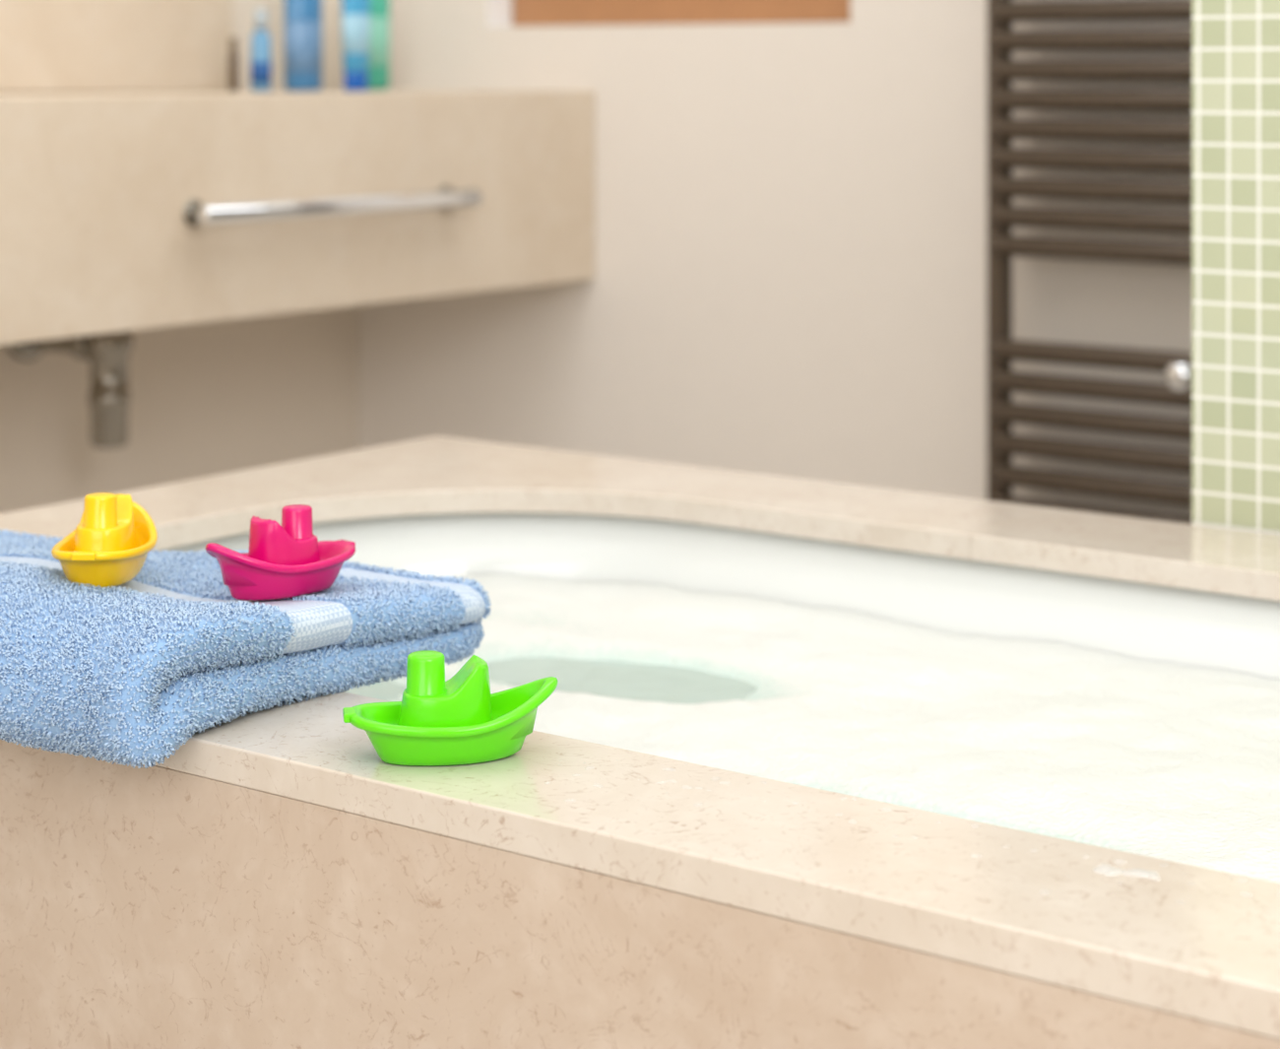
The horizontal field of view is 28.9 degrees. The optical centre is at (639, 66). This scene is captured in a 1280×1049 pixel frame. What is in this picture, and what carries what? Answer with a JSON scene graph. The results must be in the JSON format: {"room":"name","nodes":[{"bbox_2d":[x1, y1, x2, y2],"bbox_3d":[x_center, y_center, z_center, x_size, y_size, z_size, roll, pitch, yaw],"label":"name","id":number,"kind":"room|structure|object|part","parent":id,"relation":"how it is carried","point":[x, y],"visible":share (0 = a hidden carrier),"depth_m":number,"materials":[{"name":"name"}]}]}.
{"room":"bathroom","nodes":[
{"label":"bathroom","id":0,"kind":"room"},
{"bbox_2d":[0,0,359,513],"bbox_3d":[-1.736,-0.290,2.695,0.100,2.500,4.660,0,0,37],"label":"wall","id":1,"kind":"structure","parent":0,"point":[214,398],"depth_m":4.00,"materials":[{"name":"beige paint"}]},
{"bbox_2d":[0,88,594,345],"bbox_3d":[-0.952,0.189,3.234,0.515,0.302,2.259,0,0,37],"label":"countertop","id":2,"kind":"structure","parent":1,"relation":"attached to","point":[96,187],"depth_m":3.40,"materials":[{"name":"stone"}]},
{"bbox_2d":[6,330,133,447],"bbox_3d":[-0.830,0.444,3.642,0.223,0.213,0.076,0,0,37],"label":"trap","id":3,"kind":"object","parent":2,"relation":"attached to","point":[109,394],"visible":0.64,"depth_m":3.58,"materials":[{"name":"silver metal"}]},
{"bbox_2d":[22,335,89,360],"bbox_3d":[-0.842,0.400,3.651,0.185,0.056,0.056,0,0,37],"label":"outlet","id":4,"kind":"object","parent":3,"relation":"attached to","point":[79,347],"depth_m":3.63,"materials":[{"name":"silver metal"}]},
{"bbox_2d":[0,0,232,92],"bbox_3d":[-1.246,-0.301,3.253,0.018,0.677,1.940,0,0,37],"label":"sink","id":5,"kind":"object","parent":2,"relation":"on","point":[46,45],"depth_m":3.83,"materials":[{"name":"stone"}]},
{"bbox_2d":[228,37,238,90],"bbox_3d":[-0.634,-0.004,3.877,0.016,0.084,0.016,0,0,-43],"label":"vial","id":6,"kind":"object","parent":2,"relation":"on","point":[233,56],"visible":1,"depth_m":3.87,"materials":[{"name":"brown glass"}]},
{"bbox_2d":[250,8,271,91],"bbox_3d":[-0.586,-0.026,3.841,0.033,0.127,0.033,0,0,-43],"label":"shampoo bottle","id":7,"kind":"object","parent":2,"relation":"on","point":[260,54],"visible":1,"depth_m":3.83,"materials":[{"name":"blue plastic"}]},
{"bbox_2d":[0,88,540,97],"bbox_3d":[-0.962,0.053,3.241,0.489,0.030,2.259,0,0,37],"label":"countertop","id":8,"kind":"structure","parent":2,"relation":"on","point":[273,92],"depth_m":3.62,"materials":[{"name":"stone"}]},
{"bbox_2d":[283,0,321,90],"bbox_3d":[-0.533,-0.069,3.930,0.067,0.212,0.047,0,0,-43],"label":"shampoo bottle","id":9,"kind":"object","parent":2,"relation":"on","point":[302,19],"visible":1,"depth_m":3.91,"materials":[{"name":"blue plastic"}]},
{"bbox_2d":[183,185,482,226],"bbox_3d":[-0.419,0.193,3.470,0.057,0.036,0.550,0,0,37],"label":"towel rail","id":10,"kind":"object","parent":2,"relation":"attached to","point":[195,214],"visible":1,"depth_m":3.41,"materials":[{"name":"silver metal"}]},
{"bbox_3d":[-0.574,0.193,3.272,0.044,0.017,0.017,0,0,37],"label":"post","id":11,"kind":"part","parent":10,"relation":"part of","materials":[{"name":"silver metal"}]},
{"bbox_2d":[341,0,370,90],"bbox_3d":[-0.449,-0.049,3.926,0.054,0.172,0.032,0,0,-43],"label":"tube","id":12,"kind":"object","parent":2,"relation":"on","point":[355,14],"visible":1,"depth_m":3.91,"materials":[{"name":"blue plastic"}]},
{"bbox_2d":[368,0,389,89],"bbox_3d":[-0.440,-0.068,4.088,0.065,0.210,0.045,0,0,-43],"label":"bottle","id":13,"kind":"object","parent":2,"relation":"on","point":[379,55],"visible":0.54,"depth_m":4.07,"materials":[{"name":"green plastic"}]},
{"bbox_2d":[359,0,1191,516],"bbox_3d":[1.300,-0.290,3.095,4.300,2.500,0.200,0,0,37],"label":"wall","id":14,"kind":"structure","parent":0,"point":[790,280],"depth_m":3.78,"materials":[{"name":"paint"}]},
{"bbox_2d":[487,0,511,26],"bbox_3d":[-0.234,-0.528,4.146,0.002,0.924,0.061,0,0,37],"label":"reveal","id":15,"kind":"object","parent":14,"relation":"attached to","point":[499,12],"visible":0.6,"depth_m":4.14,"materials":[{"name":"white paint"}]},
{"bbox_2d":[487,21,850,27],"bbox_3d":[0.048,-0.067,3.936,0.705,0.001,0.061,0,0,37],"label":"sill","id":16,"kind":"structure","parent":14,"relation":"attached to","point":[837,22],"depth_m":3.88,"materials":[{"name":"brown wood"}]},
{"bbox_2d":[512,0,850,26],"bbox_3d":[0.081,-0.104,3.981,0.701,0.074,0.050,0,0,37],"label":"picture frame","id":17,"kind":"object","parent":14,"relation":"attached to","point":[525,12],"visible":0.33,"depth_m":3.97,"materials":[{"name":"brown wood"}]},
{"bbox_2d":[986,0,1191,523],"bbox_3d":[0.696,0.040,3.308,0.534,1.480,0.175,0,0,37],"label":"towel radiator","id":18,"kind":"object","parent":14,"relation":"attached to","point":[1001,40],"visible":0.66,"depth_m":3.37,"materials":[{"name":"brown metal"}]},
{"bbox_3d":[0.503,0.040,3.473,0.028,1.480,0.030,0,0,37],"label":"post","id":19,"kind":"part","parent":18,"relation":"part of","materials":[{"name":"brown metal"}]},
{"bbox_3d":[0.700,0.400,3.213,0.039,0.039,0.026,0,0,37],"label":"valve knob","id":20,"kind":"part","parent":18,"relation":"part of","materials":[{"name":"silver metal"}]},
{"bbox_2d":[1191,0,1279,534],"bbox_3d":[1.428,-0.290,1.554,2.260,2.500,0.122,0,0,37],"label":"wall partition","id":21,"kind":"structure","parent":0,"point":[1236,43],"depth_m":2.15,"materials":[{"name":"green tile"}]},
{"bbox_3d":[0.031,1.010,1.384,4.500,0.100,4.660,0,0,37],"label":"floor","id":22,"kind":"structure","parent":0,"visible":0},
{"bbox_2d":[0,435,1279,1048],"bbox_3d":[0.260,0.680,1.716,1.947,0.560,1.005,0,0,37],"label":"bathtub","id":23,"kind":"object","parent":22,"relation":"on","point":[272,880],"visible":0.66,"depth_m":1.43,"materials":[{"name":"stone"}]},
{"bbox_2d":[0,527,487,767],"bbox_3d":[-0.452,0.369,1.747,0.662,0.086,0.339,0,0,37],"label":"bath towel","id":24,"kind":"object","parent":23,"relation":"on","point":[127,676],"visible":0.92,"depth_m":1.52,"materials":[{"name":"blue fabric"}]},
{"bbox_2d":[51,499,157,595],"bbox_3d":[-0.351,0.312,1.635,0.064,0.057,0.118,0,0,2],"label":"boat","id":25,"kind":"object","parent":24,"relation":"on","point":[112,547],"visible":1,"depth_m":1.61,"materials":[{"name":"yellow plastic"}]},
{"bbox_2d":[204,505,355,601],"bbox_3d":[-0.234,0.315,1.616,0.061,0.055,0.113,0,0,45],"label":"boat","id":26,"kind":"object","parent":24,"relation":"on","point":[286,561],"visible":1,"depth_m":1.60,"materials":[{"name":"pink plastic"}]},
{"bbox_2d":[342,649,558,765],"bbox_3d":[-0.109,0.370,1.441,0.124,0.060,0.067,0,0,-9],"label":"boat","id":27,"kind":"object","parent":23,"relation":"on","point":[457,720],"visible":1,"depth_m":1.43,"materials":[{"name":"green plastic"}]},
{"bbox_2d":[339,656,757,703],"bbox_3d":[0.253,0.488,1.706,1.588,0.001,0.684,0,0,37],"label":"water","id":28,"kind":"object","parent":23,"relation":"in","point":[668,683],"visible":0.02,"depth_m":1.98,"materials":[{"name":"liquid"}]},
{"bbox_2d":[387,573,1279,883],"bbox_3d":[0.252,0.485,1.707,1.595,0.026,0.690,0,0,37],"label":"foam","id":29,"kind":"object","parent":28,"relation":"on","point":[1179,763],"visible":0.47,"depth_m":1.83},
{"bbox_3d":[-0.033,0.691,1.321,1.943,0.538,0.021,0,0,37],"label":"panel","id":30,"kind":"part","parent":23,"relation":"part of","materials":[{"name":"stone"}]},
{"bbox_2d":[161,512,1279,680],"bbox_3d":[0.253,0.624,1.706,1.674,0.404,0.741,0,0,37],"label":"bathtub basin","id":31,"kind":"object","parent":23,"relation":"on","point":[1189,618],"depth_m":2.20,"materials":[{"name":"white ceramic"}]}
]}

